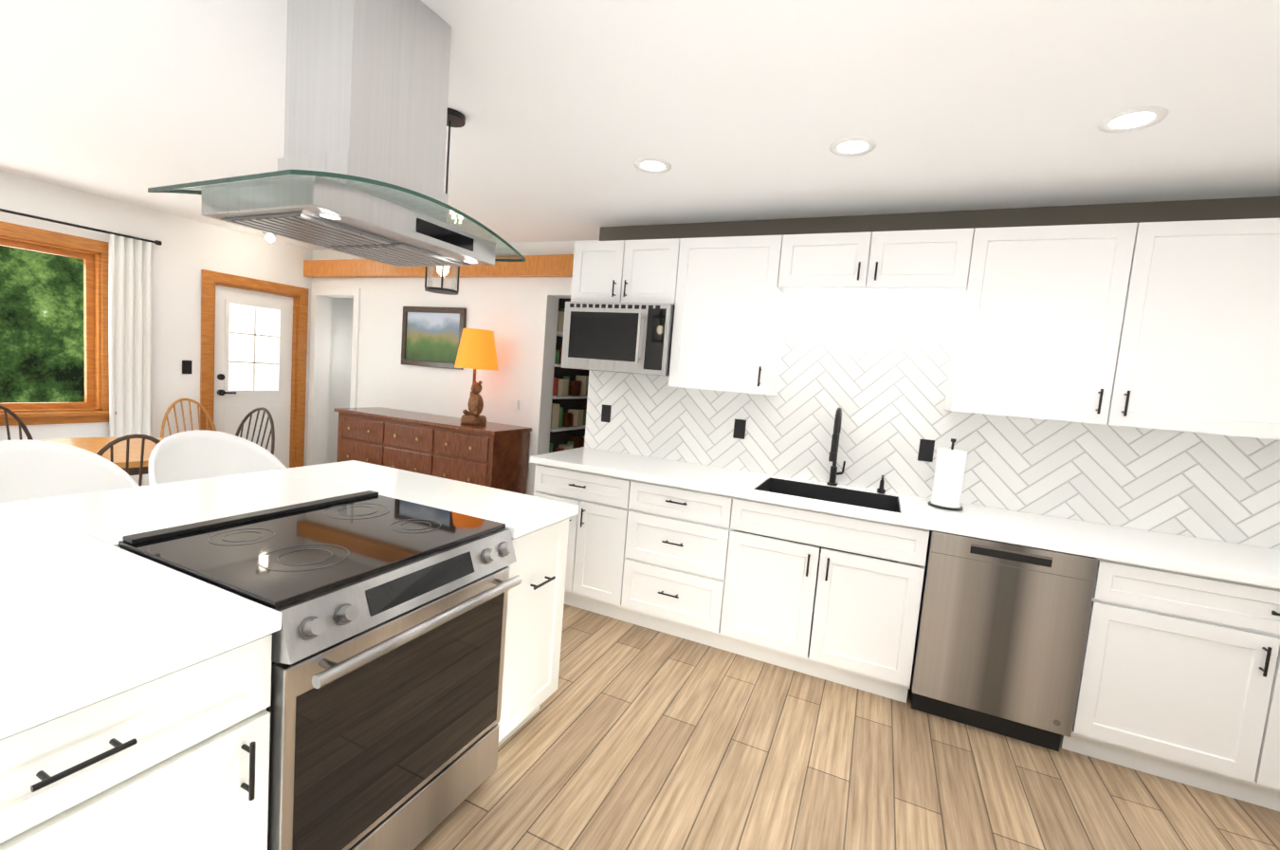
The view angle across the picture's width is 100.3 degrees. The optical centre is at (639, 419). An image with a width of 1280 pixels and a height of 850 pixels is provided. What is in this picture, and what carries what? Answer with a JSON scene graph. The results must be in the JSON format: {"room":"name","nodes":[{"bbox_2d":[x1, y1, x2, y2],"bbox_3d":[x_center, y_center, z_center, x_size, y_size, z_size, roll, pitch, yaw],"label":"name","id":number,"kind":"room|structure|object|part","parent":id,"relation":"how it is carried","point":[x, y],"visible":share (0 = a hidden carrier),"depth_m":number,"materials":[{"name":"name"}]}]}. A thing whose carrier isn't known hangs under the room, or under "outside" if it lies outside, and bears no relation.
{"room":"kitchen","nodes":[
{"label":"kitchen","id":0,"kind":"room"},
{"bbox_2d":[0,170,353,466],"bbox_3d":[-4.577,-0.392,3.101,0.154,2.450,7.950,7,5,24],"label":"wall","id":1,"kind":"structure","parent":0,"point":[186,252],"depth_m":4.43,"materials":[{"name":"white paint"}]},
{"bbox_2d":[0,220,116,425],"bbox_3d":[-4.427,-0.624,3.307,0.210,1.350,1.820,7,5,24],"label":"window","id":2,"kind":"structure","parent":1,"relation":"in","point":[100,411],"depth_m":3.97,"materials":[{"name":"brown wood"}]},
{"bbox_3d":[-4.458,-0.628,3.321,0.040,1.150,1.580,7,5,24],"label":"window frame unit","id":3,"kind":"part","parent":2,"relation":"part of","materials":[{"name":"brown wood"}]},
{"bbox_2d":[0,208,162,486],"bbox_3d":[-4.350,-0.291,3.332,0.099,2.167,2.190,7,5,24],"label":"curtain","id":4,"kind":"object","parent":1,"relation":"attached to","point":[130,319],"visible":0.65,"depth_m":4.11,"materials":[{"name":"white fabric"}]},
{"bbox_3d":[-4.271,-1.351,3.245,0.088,0.034,2.190,7,5,24],"label":"curtain rod","id":5,"kind":"part","parent":4,"relation":"part of","materials":[{"name":"black metal"}]},
{"bbox_3d":[-3.954,-0.315,4.151,0.053,2.140,0.257,7,5,24],"label":"curtain panel","id":6,"kind":"part","parent":4,"relation":"part of","materials":[{"name":"white fabric"}]},
{"bbox_2d":[182,360,192,373],"bbox_3d":[-3.841,-0.446,4.534,0.007,0.115,0.070,7,5,24],"label":"light switch","id":7,"kind":"object","parent":1,"relation":"attached to","point":[186,366],"visible":1,"depth_m":4.53,"materials":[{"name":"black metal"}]},
{"bbox_2d":[213,284,292,468],"bbox_3d":[-3.665,-0.238,5.079,0.099,1.935,0.704,7,5,24],"label":"entry door","id":8,"kind":"structure","parent":1,"relation":"in","point":[232,409],"depth_m":5.07,"materials":[{"name":"white wood"}]},
{"bbox_2d":[200,269,308,467],"bbox_3d":[-3.688,-0.289,5.087,0.170,2.055,0.920,7,5,24],"label":"door frame","id":9,"kind":"structure","parent":1,"relation":"attached to","point":[210,280],"depth_m":5.10,"materials":[{"name":"brown wood"}]},
{"bbox_2d":[549,297,589,448],"bbox_3d":[-0.251,-0.190,4.797,1.000,2.450,1.000,7,5,24],"label":"books","id":10,"kind":"object","parent":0,"point":[557,438],"depth_m":4.94,"materials":[{"name":"multicoloured paper"}]},
{"bbox_2d":[548,308,588,452],"bbox_3d":[-0.601,-0.140,4.937,0.160,1.672,0.920,7,5,24],"label":"shelf unit","id":11,"kind":"object","parent":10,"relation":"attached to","point":[565,387],"visible":0.25,"depth_m":4.76,"materials":[{"name":"white painted wood"}]},
{"bbox_2d":[0,0,1279,249],"bbox_3d":[-0.420,-1.183,1.170,9.100,0.100,7.950,7,5,24],"label":"ceiling","id":12,"kind":"structure","parent":0,"point":[728,110],"depth_m":1.96,"materials":[{"name":"white paint"}]},
{"bbox_2d":[262,231,274,242],"bbox_3d":[-3.217,-1.596,4.651,0.107,0.100,0.110,7,5,24],"label":"ceiling light","id":13,"kind":"object","parent":12,"relation":"attached to","point":[270,237],"visible":0.62,"depth_m":4.63,"materials":[{"name":"silver metal"}]},
{"bbox_2d":[147,0,525,266],"bbox_3d":[-0.778,-0.848,1.542,0.550,0.682,0.790,7,5,24],"label":"range hood","id":14,"kind":"object","parent":12,"relation":"attached to","point":[359,172],"visible":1,"depth_m":1.42,"materials":[{"name":"silver metal"}]},
{"bbox_3d":[-0.799,-0.586,1.563,0.550,0.075,0.790,7,5,24],"label":"glass","id":15,"kind":"part","parent":14,"relation":"part of","materials":[{"name":"teal"}]},
{"bbox_2d":[424,108,465,294],"bbox_3d":[-0.803,-0.890,2.211,0.132,0.714,0.132,7,5,24],"label":"pendant light","id":16,"kind":"object","parent":12,"relation":"hanging from","point":[455,118],"visible":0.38,"depth_m":2.20,"materials":[{"name":"black metal"}]},
{"bbox_2d":[634,157,671,173],"bbox_3d":[0.060,-1.206,2.540,0.180,0.006,0.180,7,5,24],"label":"recessed light","id":17,"kind":"object","parent":12,"relation":"in","point":[651,165],"visible":1,"depth_m":2.53,"materials":[{"name":"white plastic"}]},
{"bbox_2d":[829,136,877,156],"bbox_3d":[0.866,-1.111,2.178,0.180,0.006,0.180,7,5,24],"label":"recessed light","id":18,"kind":"object","parent":12,"relation":"in","point":[850,146],"visible":1,"depth_m":2.17,"materials":[{"name":"white plastic"}]},
{"bbox_2d":[1097,106,1169,132],"bbox_3d":[1.670,-1.017,1.816,0.180,0.006,0.180,7,5,24],"label":"recessed light","id":19,"kind":"object","parent":12,"relation":"in","point":[1133,118],"visible":1,"depth_m":1.81,"materials":[{"name":"white plastic"}]},
{"bbox_2d":[306,196,1279,493],"bbox_3d":[0.622,-0.021,3.607,8.950,2.450,0.456,7,5,24],"label":"wall","id":20,"kind":"structure","parent":0,"point":[505,309],"depth_m":4.44,"materials":[{"name":"white paint"}]},
{"bbox_2d":[401,306,466,369],"bbox_3d":[-1.849,-0.737,4.766,0.730,0.530,0.028,7,5,24],"label":"picture","id":21,"kind":"object","parent":20,"relation":"attached to","point":[431,336],"visible":0.81,"depth_m":4.76,"materials":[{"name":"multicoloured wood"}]},
{"bbox_2d":[303,254,573,277],"bbox_3d":[-1.763,-1.329,4.667,3.479,0.155,0.090,7,5,24],"label":"header beam","id":22,"kind":"structure","parent":20,"relation":"attached to","point":[549,265],"depth_m":4.62,"materials":[{"name":"brown wood"}]},
{"bbox_2d":[307,285,571,495],"bbox_3d":[-1.830,-0.139,4.794,3.450,2.100,0.018,7,5,24],"label":"trim","id":23,"kind":"structure","parent":20,"relation":"attached to","point":[546,291],"depth_m":5.15,"materials":[{"name":"white wood"}]},
{"bbox_2d":[509,399,519,409],"bbox_3d":[-1.044,-0.127,4.435,0.090,0.080,0.019,7,5,24],"label":"light switch","id":24,"kind":"object","parent":20,"relation":"attached to","point":[514,404],"visible":0.96,"depth_m":4.42,"materials":[{"name":"white plastic"}]},
{"bbox_2d":[570,237,680,305],"bbox_3d":[-0.041,-0.917,3.432,0.720,0.385,0.325,7,5,24],"label":"upper cabinet","id":25,"kind":"object","parent":20,"relation":"attached to","point":[645,271],"depth_m":3.27,"materials":[{"name":"white wood"}]},
{"bbox_2d":[561,301,675,376],"bbox_3d":[-0.097,-0.510,3.414,0.710,0.418,0.438,7,5,24],"label":"microwave","id":26,"kind":"object","parent":25,"relation":"attached to","point":[632,338],"visible":0.98,"depth_m":3.24,"materials":[{"name":"silver metal"}]},
{"bbox_2d":[668,235,786,395],"bbox_3d":[0.534,-0.606,3.185,0.590,0.870,0.325,7,5,24],"label":"upper cabinet","id":27,"kind":"object","parent":20,"relation":"attached to","point":[730,309],"depth_m":3.04,"materials":[{"name":"white wood"}]},
{"bbox_2d":[779,227,980,300],"bbox_3d":[1.228,-0.821,2.859,0.890,0.280,0.325,7,5,24],"label":"upper cabinet","id":28,"kind":"object","parent":20,"relation":"attached to","point":[928,265],"depth_m":2.71,"materials":[{"name":"white wood"}]},
{"bbox_2d":[584,296,1279,549],"bbox_3d":[1.477,-0.265,2.957,4.020,1.360,0.010,7,5,24],"label":"tile backsplash","id":29,"kind":"structure","parent":20,"relation":"attached to","point":[876,372],"depth_m":2.95,"materials":[{"name":"white tile"}]},
{"bbox_2d":[601,403,611,421],"bbox_3d":[-0.237,-0.044,3.738,0.072,0.120,0.006,7,5,24],"label":"outlet","id":30,"kind":"object","parent":29,"relation":"attached to","point":[606,413],"visible":1,"depth_m":3.73,"materials":[{"name":"black plastic"}]},
{"bbox_2d":[732,418,746,438],"bbox_3d":[0.624,0.057,3.350,0.072,0.120,0.006,7,5,24],"label":"outlet","id":31,"kind":"object","parent":29,"relation":"attached to","point":[740,425],"visible":1,"depth_m":3.35,"materials":[{"name":"black plastic"}]},
{"bbox_2d":[917,438,934,461],"bbox_3d":[1.567,0.167,2.926,0.072,0.120,0.006,7,5,24],"label":"outlet","id":32,"kind":"object","parent":29,"relation":"attached to","point":[926,449],"visible":1,"depth_m":2.92,"materials":[{"name":"black plastic"}]},
{"bbox_2d":[944,218,1279,439],"bbox_3d":[2.157,-0.416,2.455,1.210,0.870,0.325,7,5,24],"label":"upper cabinet","id":33,"kind":"object","parent":20,"relation":"attached to","point":[1173,325],"depth_m":2.30,"materials":[{"name":"white wood"}]},
{"bbox_2d":[413,603,1279,849],"bbox_3d":[-0.622,1.350,1.383,9.100,0.100,7.950,7,5,24],"label":"floor","id":34,"kind":"structure","parent":0,"point":[629,736],"depth_m":2.03,"materials":[{"name":"brown wood"}]},
{"bbox_2d":[0,403,33,439],"bbox_3d":[-3.941,0.386,3.384,0.521,0.963,0.462,5,5,9],"label":"chair","id":35,"kind":"object","parent":34,"relation":"on","point":[18,419],"visible":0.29,"depth_m":3.51,"materials":[{"name":"brown wood"}]},
{"bbox_2d":[0,438,139,503],"bbox_3d":[-2.177,0.611,1.951,0.505,1.030,0.556,7,5,24],"label":"stool","id":36,"kind":"object","parent":34,"relation":"on","point":[31,469],"visible":0.27,"depth_m":2.08,"materials":[{"name":"white plastic"},{"name":"black metal"}]},
{"bbox_2d":[41,437,164,475],"bbox_3d":[-3.310,0.549,3.288,1.040,0.750,1.040,7,5,24],"label":"dining table","id":37,"kind":"object","parent":34,"relation":"on","point":[95,445],"visible":0.15,"depth_m":3.30,"materials":[{"name":"brown wood"}]},
{"bbox_2d":[96,433,160,486],"bbox_3d":[-2.774,0.521,2.882,0.521,0.963,0.462,8,6,37],"label":"chair","id":38,"kind":"object","parent":34,"relation":"on","point":[110,446],"visible":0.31,"depth_m":2.69,"materials":[{"name":"brown wood"}]},
{"bbox_2d":[160,398,216,438],"bbox_3d":[-3.646,0.320,4.443,0.521,0.963,0.462,7,5,24],"label":"chair","id":39,"kind":"object","parent":34,"relation":"on","point":[180,400],"visible":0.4,"depth_m":4.47,"materials":[{"name":"brown wood"}]},
{"bbox_2d":[148,429,286,485],"bbox_3d":[-1.933,0.586,2.487,0.505,1.030,0.556,7,5,24],"label":"stool","id":40,"kind":"object","parent":34,"relation":"on","point":[187,455],"visible":0.21,"depth_m":2.56,"materials":[{"name":"white plastic"},{"name":"black metal"}]},
{"bbox_2d":[235,406,274,455],"bbox_3d":[-3.112,0.394,4.070,0.462,0.963,0.521,6,5,13],"label":"chair","id":41,"kind":"object","parent":34,"relation":"on","point":[248,414],"visible":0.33,"depth_m":4.24,"materials":[{"name":"brown wood"}]},
{"bbox_2d":[0,509,578,849],"bbox_3d":[-1.226,0.791,1.653,1.264,0.870,1.770,7,5,24],"label":"kitchen island","id":42,"kind":"object","parent":34,"relation":"on","point":[135,699],"depth_m":0.99,"materials":[{"name":"white painted wood"},{"name":"black metal"}]},
{"bbox_2d":[0,501,281,732],"bbox_3d":[-1.478,0.359,1.090,1.334,0.038,0.636,7,5,24],"label":"island countertop","id":43,"kind":"structure","parent":42,"relation":"on","point":[82,614],"depth_m":1.05,"materials":[{"name":"white stone"}]},
{"bbox_2d":[15,471,364,543],"bbox_3d":[-1.500,0.292,1.869,0.645,0.038,0.768,7,5,24],"label":"island countertop","id":44,"kind":"structure","parent":42,"relation":"on","point":[115,514],"depth_m":1.78,"materials":[{"name":"white stone"}]},
{"bbox_2d":[269,459,578,535],"bbox_3d":[-0.942,0.303,2.267,1.334,0.038,0.416,7,5,24],"label":"island countertop","id":45,"kind":"structure","parent":42,"relation":"on","point":[519,512],"depth_m":2.20,"materials":[{"name":"white stone"}]},
{"bbox_2d":[118,490,522,849],"bbox_3d":[-0.894,0.790,1.617,0.755,0.931,0.756,7,5,24],"label":"range","id":46,"kind":"object","parent":34,"relation":"on","point":[384,707],"visible":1,"depth_m":1.41,"materials":[{"name":"silver metal"}]},
{"bbox_2d":[333,406,531,493],"bbox_3d":[-1.804,0.459,4.528,1.750,0.960,0.481,7,5,24],"label":"sideboard","id":47,"kind":"object","parent":34,"relation":"on","point":[492,454],"visible":0.6,"depth_m":4.25,"materials":[{"name":"brown wood"}]},
{"bbox_2d":[454,328,498,424],"bbox_3d":[-1.313,-0.343,4.284,0.340,0.750,0.340,7,5,24],"label":"table lamp","id":48,"kind":"object","parent":47,"relation":"on","point":[477,349],"visible":1,"depth_m":4.17,"materials":[{"name":"orange"}]},
{"bbox_2d":[530,461,632,620],"bbox_3d":[-0.257,0.717,3.461,0.650,0.870,0.607,7,5,24],"label":"base cabinet","id":49,"kind":"object","parent":34,"relation":"on","point":[594,578],"depth_m":3.15,"materials":[{"name":"white wood"}]},
{"bbox_2d":[621,480,757,651],"bbox_3d":[0.313,0.784,3.205,0.608,0.870,0.607,7,5,24],"label":"base cabinet","id":50,"kind":"object","parent":34,"relation":"on","point":[689,558],"depth_m":2.91,"materials":[{"name":"white wood"}]},
{"bbox_2d":[909,530,1097,750],"bbox_3d":[1.667,0.946,2.584,0.589,0.866,0.624,7,5,24],"label":"dishwasher","id":51,"kind":"object","parent":34,"relation":"on","point":[1000,635],"visible":0.88,"depth_m":2.30,"materials":[{"name":"silver metal"}]},
{"bbox_2d":[1047,548,1279,810],"bbox_3d":[2.447,1.034,2.245,1.105,0.870,0.607,7,5,24],"label":"base cabinet","id":52,"kind":"object","parent":34,"relation":"on","point":[1180,672],"depth_m":2.08,"materials":[{"name":"white wood"}]},
{"bbox_2d":[530,446,1279,590],"bbox_3d":[1.231,0.436,2.756,3.915,0.038,0.632,7,5,24],"label":"countertop","id":53,"kind":"structure","parent":52,"relation":"on","point":[1257,566],"depth_m":2.42,"materials":[{"name":"white stone"}]},
{"bbox_2d":[746,476,905,567],"bbox_3d":[0.992,0.521,2.866,0.724,0.261,0.469,7,5,24],"label":"sink","id":54,"kind":"object","parent":53,"relation":"in","point":[860,524],"depth_m":2.63,"materials":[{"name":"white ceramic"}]},
{"bbox_2d":[826,406,845,485],"bbox_3d":[1.112,0.157,2.999,0.089,0.454,0.218,7,5,24],"label":"faucet","id":55,"kind":"object","parent":53,"relation":"on","point":[832,458],"visible":1,"depth_m":2.94,"materials":[{"name":"black metal"}]},
{"bbox_2d":[877,475,885,493],"bbox_3d":[1.338,0.356,2.957,0.044,0.102,0.073,7,5,24],"label":"soap pump","id":56,"kind":"object","parent":53,"relation":"on","point":[881,489],"visible":1,"depth_m":2.96,"materials":[{"name":"black metal"}]},
{"bbox_2d":[927,438,967,511],"bbox_3d":[1.570,0.269,2.714,0.156,0.351,0.156,7,5,24],"label":"paper towel holder","id":57,"kind":"object","parent":53,"relation":"on","point":[948,478],"visible":1,"depth_m":2.67,"materials":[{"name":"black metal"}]},
{"label":"outside","id":58,"kind":"structure","parent":0,"visible":0},
{"bbox_2d":[0,245,276,402],"bbox_3d":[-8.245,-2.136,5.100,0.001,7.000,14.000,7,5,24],"label":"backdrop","id":59,"kind":"structure","parent":58,"point":[42,351],"depth_m":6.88,"materials":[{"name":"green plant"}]}
]}

